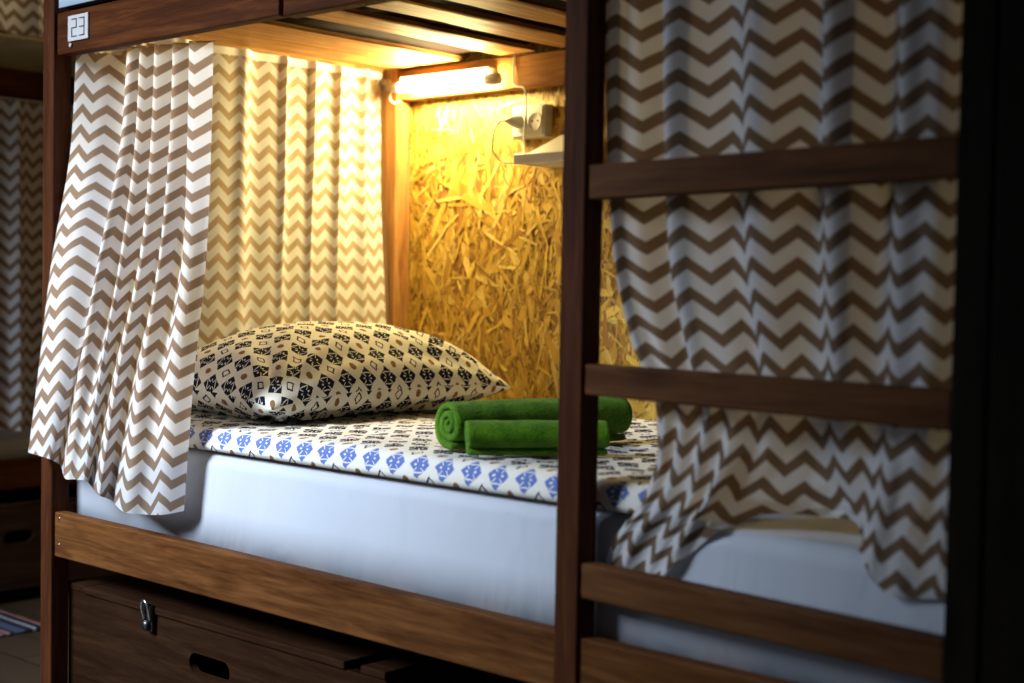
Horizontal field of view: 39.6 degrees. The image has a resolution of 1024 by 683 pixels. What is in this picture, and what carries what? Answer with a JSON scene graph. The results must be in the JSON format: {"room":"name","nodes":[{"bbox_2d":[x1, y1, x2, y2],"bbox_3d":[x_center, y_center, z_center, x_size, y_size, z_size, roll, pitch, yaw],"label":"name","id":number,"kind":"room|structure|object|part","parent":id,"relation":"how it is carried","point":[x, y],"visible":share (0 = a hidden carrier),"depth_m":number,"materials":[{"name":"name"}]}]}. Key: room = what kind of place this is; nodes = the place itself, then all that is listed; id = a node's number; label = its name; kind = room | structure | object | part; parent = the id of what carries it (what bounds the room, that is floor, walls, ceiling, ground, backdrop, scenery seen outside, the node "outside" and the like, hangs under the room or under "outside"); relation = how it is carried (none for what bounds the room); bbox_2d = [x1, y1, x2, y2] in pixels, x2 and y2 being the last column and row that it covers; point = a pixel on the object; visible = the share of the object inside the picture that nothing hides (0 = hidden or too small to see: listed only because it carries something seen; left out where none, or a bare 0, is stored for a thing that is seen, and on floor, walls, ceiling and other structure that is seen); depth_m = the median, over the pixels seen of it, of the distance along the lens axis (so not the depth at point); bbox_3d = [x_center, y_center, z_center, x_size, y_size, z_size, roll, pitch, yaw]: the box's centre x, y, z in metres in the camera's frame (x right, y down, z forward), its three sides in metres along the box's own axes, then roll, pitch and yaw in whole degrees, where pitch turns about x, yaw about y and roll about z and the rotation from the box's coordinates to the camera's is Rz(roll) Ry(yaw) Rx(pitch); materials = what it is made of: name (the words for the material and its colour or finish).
{"room":"dormitory","nodes":[
{"label":"dormitory","id":0,"kind":"room"},
{"bbox_2d":[0,575,105,682],"bbox_3d":[-1.294,0.945,2.070,6.000,0.050,4.400,3,3,42],"label":"floor","id":1,"kind":"structure","parent":0,"point":[19,653],"depth_m":3.98,"materials":[{"name":"brown wood"}]},
{"bbox_2d":[0,609,40,636],"bbox_3d":[-1.950,0.839,3.748,0.350,0.010,1.410,3,3,42],"label":"rag rug","id":2,"kind":"object","parent":1,"relation":"on","point":[10,623],"visible":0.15,"depth_m":4.15,"materials":[{"name":"fabric"}]},
{"bbox_2d":[0,483,117,591],"bbox_3d":[-1.875,0.650,4.708,0.800,0.317,0.900,3,3,42],"label":"storage box","id":3,"kind":"object","parent":1,"relation":"on","point":[20,509],"visible":0.48,"depth_m":4.50,"materials":[{"name":"brown wood"}]},
{"bbox_3d":[-2.165,0.613,4.969,0.018,0.272,0.900,3,3,42],"label":"panel","id":4,"kind":"part","parent":3,"relation":"part of","materials":[{"name":"brown wood"}]},
{"bbox_3d":[-1.877,0.758,4.712,0.763,0.012,0.863,3,3,42],"label":"panel","id":5,"kind":"part","parent":3,"relation":"part of","materials":[{"name":"brown wood"}]},
{"bbox_3d":[-1.579,0.621,5.034,0.763,0.272,0.018,3,3,42],"label":"panel","id":6,"kind":"part","parent":3,"relation":"part of","materials":[{"name":"brown wood"}]},
{"bbox_2d":[0,29,120,573],"bbox_3d":[-2.251,-0.333,4.310,0.920,2.300,1.980,3,3,42],"label":"bunk bed","id":7,"kind":"object","parent":1,"relation":"on","point":[14,83],"visible":0.02,"depth_m":4.44,"materials":[{"name":"brown wood"}]},
{"bbox_2d":[0,427,40,459],"bbox_3d":[-2.265,0.307,4.330,0.842,0.112,1.870,3,3,42],"label":"mattress","id":8,"kind":"object","parent":7,"relation":"on","point":[13,444],"visible":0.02,"depth_m":4.48,"materials":[{"name":"white fabric"}]},
{"bbox_2d":[0,0,43,36],"bbox_3d":[-1.861,-1.189,3.938,0.055,0.520,1.880,3,3,42],"label":"curtain","id":9,"kind":"object","parent":7,"relation":"hanging from","point":[20,17],"visible":0.33,"depth_m":4.37,"materials":[{"name":"fabric"}]},
{"bbox_2d":[0,97,73,430],"bbox_3d":[-1.881,-0.226,3.978,0.055,1.020,1.880,3,3,42],"label":"curtain","id":10,"kind":"object","parent":7,"relation":"hanging from","point":[21,123],"visible":0.38,"depth_m":4.37,"materials":[{"name":"fabric"}]},
{"bbox_3d":[-1.880,-0.734,3.966,0.004,0.004,1.880,3,3,42],"label":"cord","id":11,"kind":"part","parent":10,"relation":"part of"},
{"bbox_3d":[-1.916,-0.789,3.997,0.028,0.090,1.888,3,3,42],"label":"rail","id":12,"kind":"part","parent":7,"relation":"part of","materials":[{"name":"brown wood"}]},
{"bbox_2d":[0,33,75,76],"bbox_3d":[-2.234,-0.904,4.275,0.868,0.106,1.870,3,3,42],"label":"mattress","id":13,"kind":"object","parent":7,"relation":"on","point":[16,52],"visible":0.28,"depth_m":4.42,"materials":[{"name":"white fabric"}]},
{"bbox_3d":[-1.938,0.426,4.044,0.028,0.090,1.888,3,3,42],"label":"rail","id":14,"kind":"part","parent":7,"relation":"part of","materials":[{"name":"brown wood"}]},
{"bbox_2d":[69,574,527,682],"bbox_3d":[-0.355,0.717,3.156,1.050,0.355,0.826,3,3,42],"label":"storage box","id":15,"kind":"object","parent":1,"relation":"on","point":[123,628],"visible":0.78,"depth_m":2.91,"materials":[{"name":"wood"}]},
{"bbox_3d":[-0.729,0.714,3.512,0.018,0.322,0.763,3,3,42],"label":"panel","id":16,"kind":"part","parent":15,"relation":"part of","materials":[{"name":"brown wood"}]},
{"bbox_3d":[-0.609,0.740,2.877,1.050,0.322,0.018,3,3,42],"label":"panel","id":17,"kind":"part","parent":15,"relation":"part of","materials":[{"name":"brown wood"}]},
{"bbox_3d":[-0.360,0.564,3.170,0.877,0.016,0.806,3,3,42],"label":"lid","id":18,"kind":"part","parent":15,"relation":"part of","materials":[{"name":"brown wood"}]},
{"bbox_3d":[-0.085,0.727,3.456,1.050,0.322,0.018,3,3,42],"label":"panel","id":19,"kind":"part","parent":15,"relation":"part of","materials":[{"name":"brown wood"}]},
{"bbox_3d":[0.036,0.754,2.821,0.018,0.322,0.763,3,3,42],"label":"panel","id":20,"kind":"part","parent":15,"relation":"part of","materials":[{"name":"brown wood"}]},
{"bbox_2d":[40,0,1001,682],"bbox_3d":[0.111,-0.260,2.818,2.188,2.350,1.035,3,3,42],"label":"bunk bed","id":21,"kind":"object","parent":1,"relation":"on","point":[568,650],"visible":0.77,"depth_m":2.14,"materials":[{"name":"brown wood"}]},
{"bbox_3d":[-1.015,-0.293,3.169,0.045,2.350,0.045,3,3,42],"label":"post","id":22,"kind":"part","parent":21,"relation":"part of","materials":[{"name":"brown wood"}]},
{"bbox_3d":[-0.701,0.406,3.561,0.030,0.095,0.933,3,3,42],"label":"rail","id":23,"kind":"part","parent":21,"relation":"part of","materials":[{"name":"brown wood"}]},
{"bbox_2d":[68,12,88,46],"bbox_3d":[-0.935,-0.671,3.063,0.080,0.068,0.006,3,3,42],"label":"number sign","id":24,"kind":"object","parent":21,"relation":"attached to","point":[78,25],"visible":1,"depth_m":3.06,"materials":[{"name":"white plastic"}]},
{"bbox_2d":[28,40,216,514],"bbox_3d":[-0.789,-0.146,2.990,0.570,0.983,0.222,3,3,42],"label":"curtain","id":25,"kind":"object","parent":21,"relation":"hanging from","point":[113,402],"visible":1,"depth_m":2.95,"materials":[{"name":"fabric"}]},
{"bbox_3d":[-0.771,-0.624,3.015,0.483,0.030,0.006,3,3,42],"label":"cord","id":26,"kind":"part","parent":25,"relation":"part of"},
{"bbox_3d":[-0.705,-0.660,2.879,0.772,0.092,0.028,3,3,42],"label":"rail","id":27,"kind":"part","parent":21,"relation":"part of","materials":[{"name":"brown wood"}]},
{"bbox_2d":[95,38,385,348],"bbox_3d":[-0.635,-0.287,3.504,0.064,0.855,0.881,3,3,42],"label":"curtain","id":28,"kind":"object","parent":21,"relation":"hanging from","point":[295,223],"visible":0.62,"depth_m":3.61,"materials":[{"name":"fabric"}]},
{"bbox_3d":[-0.676,-0.704,3.514,0.046,0.067,0.933,3,3,42],"label":"rail","id":29,"kind":"part","parent":21,"relation":"part of","materials":[{"name":"brown wood"}]},
{"bbox_3d":[-0.467,0.458,2.689,1.467,0.102,0.028,3,3,42],"label":"rail","id":30,"kind":"part","parent":21,"relation":"part of","materials":[{"name":"brown wood"}]},
{"bbox_2d":[59,0,565,53],"bbox_3d":[0.086,-0.762,2.781,2.040,0.128,0.956,3,3,42],"label":"mattress","id":31,"kind":"object","parent":21,"relation":"on","point":[63,4],"visible":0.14,"depth_m":3.25,"materials":[{"name":"white fabric"}]},
{"bbox_3d":[-0.156,-0.631,2.380,0.677,0.100,0.032,3,3,42],"label":"rail","id":32,"kind":"part","parent":21,"relation":"part of","materials":[{"name":"brown wood"}]},
{"bbox_3d":[-0.334,-0.308,3.881,0.100,2.350,0.055,3,3,42],"label":"post","id":33,"kind":"part","parent":21,"relation":"part of","materials":[{"name":"brown wood"}]},
{"bbox_2d":[389,66,501,103],"bbox_3d":[-0.168,-0.659,3.660,0.394,0.070,0.061,3,3,42],"label":"lamp","id":34,"kind":"object","parent":21,"relation":"attached to","point":[486,75],"visible":1,"depth_m":3.63,"materials":[{"name":"white plastic"}]},
{"bbox_3d":[0.470,-0.649,3.151,2.041,0.081,0.041,3,3,42],"label":"rail","id":35,"kind":"part","parent":21,"relation":"part of","materials":[{"name":"brown wood"}]},
{"bbox_2d":[76,448,944,682],"bbox_3d":[0.098,0.335,2.847,2.095,0.198,0.909,3,3,42],"label":"mattress","id":36,"kind":"object","parent":21,"relation":"on","point":[494,552],"visible":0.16,"depth_m":2.35,"materials":[{"name":"white fabric"}]},
{"bbox_2d":[189,410,657,513],"bbox_3d":[-0.044,0.200,2.961,1.600,0.053,0.906,3,3,42],"label":"duvet","id":37,"kind":"object","parent":36,"relation":"on","point":[405,445],"visible":0.26,"depth_m":2.58,"materials":[{"name":"white fabric"}]},
{"bbox_2d":[191,321,512,420],"bbox_3d":[-0.431,0.054,3.308,0.516,0.203,0.724,3,3,42],"label":"pillow","id":38,"kind":"object","parent":37,"relation":"on","point":[304,370],"visible":0.92,"depth_m":3.09,"materials":[{"name":"beige fabric"}]},
{"bbox_2d":[435,396,632,449],"bbox_3d":[0.044,0.148,2.615,0.387,0.087,0.086,0,3,-33],"label":"rolled towel","id":39,"kind":"object","parent":37,"relation":"on","point":[450,418],"visible":0.44,"depth_m":2.55,"materials":[{"name":"green fabric"}]},
{"bbox_2d":[465,420,609,454],"bbox_3d":[0.043,0.166,2.467,0.251,0.061,0.059,1,2,-10],"label":"rolled towel","id":40,"kind":"object","parent":37,"relation":"on","point":[482,437],"visible":0.72,"depth_m":2.44,"materials":[{"name":"green fabric"}]},
{"bbox_3d":[0.327,0.505,1.971,0.582,0.090,0.028,3,3,42],"label":"rail","id":41,"kind":"part","parent":21,"relation":"part of","materials":[{"name":"brown wood"}]},
{"bbox_2d":[604,0,962,599],"bbox_3d":[0.369,-0.087,2.015,0.619,0.945,0.106,3,3,42],"label":"curtain","id":42,"kind":"object","parent":21,"relation":"hanging from","point":[853,283],"visible":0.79,"depth_m":1.99,"materials":[{"name":"fabric"}]},
{"bbox_2d":[6,32,656,575],"bbox_3d":[0.168,-0.486,3.530,5.900,2.750,0.105,3,3,42],"label":"wall","id":43,"kind":"structure","parent":0,"point":[485,233],"depth_m":3.66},
{"bbox_2d":[512,104,552,139],"bbox_3d":[0.049,-0.547,3.541,0.110,0.082,0.039,3,3,42],"label":"wall socket","id":44,"kind":"object","parent":43,"relation":"attached to","point":[539,119],"visible":0.88,"depth_m":3.51,"materials":[{"name":"white plastic"}]},
{"bbox_2d":[491,116,523,163],"bbox_3d":[0.004,-0.501,3.525,0.115,0.122,0.047,3,3,42],"label":"plug","id":45,"kind":"object","parent":44,"relation":"attached to","point":[513,121],"visible":0.9,"depth_m":3.52,"materials":[{"name":"white plastic"}]},
{"bbox_2d":[513,113,526,130],"bbox_3d":[0.019,-0.546,3.543,0.045,0.045,0.003,3,3,42],"label":"outlet","id":46,"kind":"object","parent":44,"relation":"attached to","point":[514,114],"depth_m":3.54,"materials":[{"name":"white plastic"}]},
{"bbox_3d":[0.039,-0.547,3.530,0.100,0.072,0.004,3,3,42],"label":"plate","id":47,"kind":"part","parent":44,"relation":"part of","materials":[{"name":"white plastic"}]},
{"bbox_2d":[527,112,541,129],"bbox_3d":[0.056,-0.544,3.510,0.045,0.045,0.003,3,3,42],"label":"outlet","id":48,"kind":"object","parent":44,"relation":"attached to","point":[534,119],"depth_m":3.51,"materials":[{"name":"white plastic"}]},
{"bbox_2d":[512,55,563,167],"bbox_3d":[0.083,-0.568,3.447,0.252,0.280,0.130,3,3,42],"label":"shelf","id":49,"kind":"object","parent":43,"relation":"attached to","point":[550,154],"visible":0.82,"depth_m":3.41,"materials":[{"name":"white plastic"}]},
{"bbox_2d":[981,0,1023,682],"bbox_3d":[1.189,-0.403,1.829,0.700,2.750,1.060,3,3,42],"label":"wall","id":50,"kind":"structure","parent":0,"point":[1003,603],"depth_m":1.67,"materials":[{"name":"black paint"}]}
]}

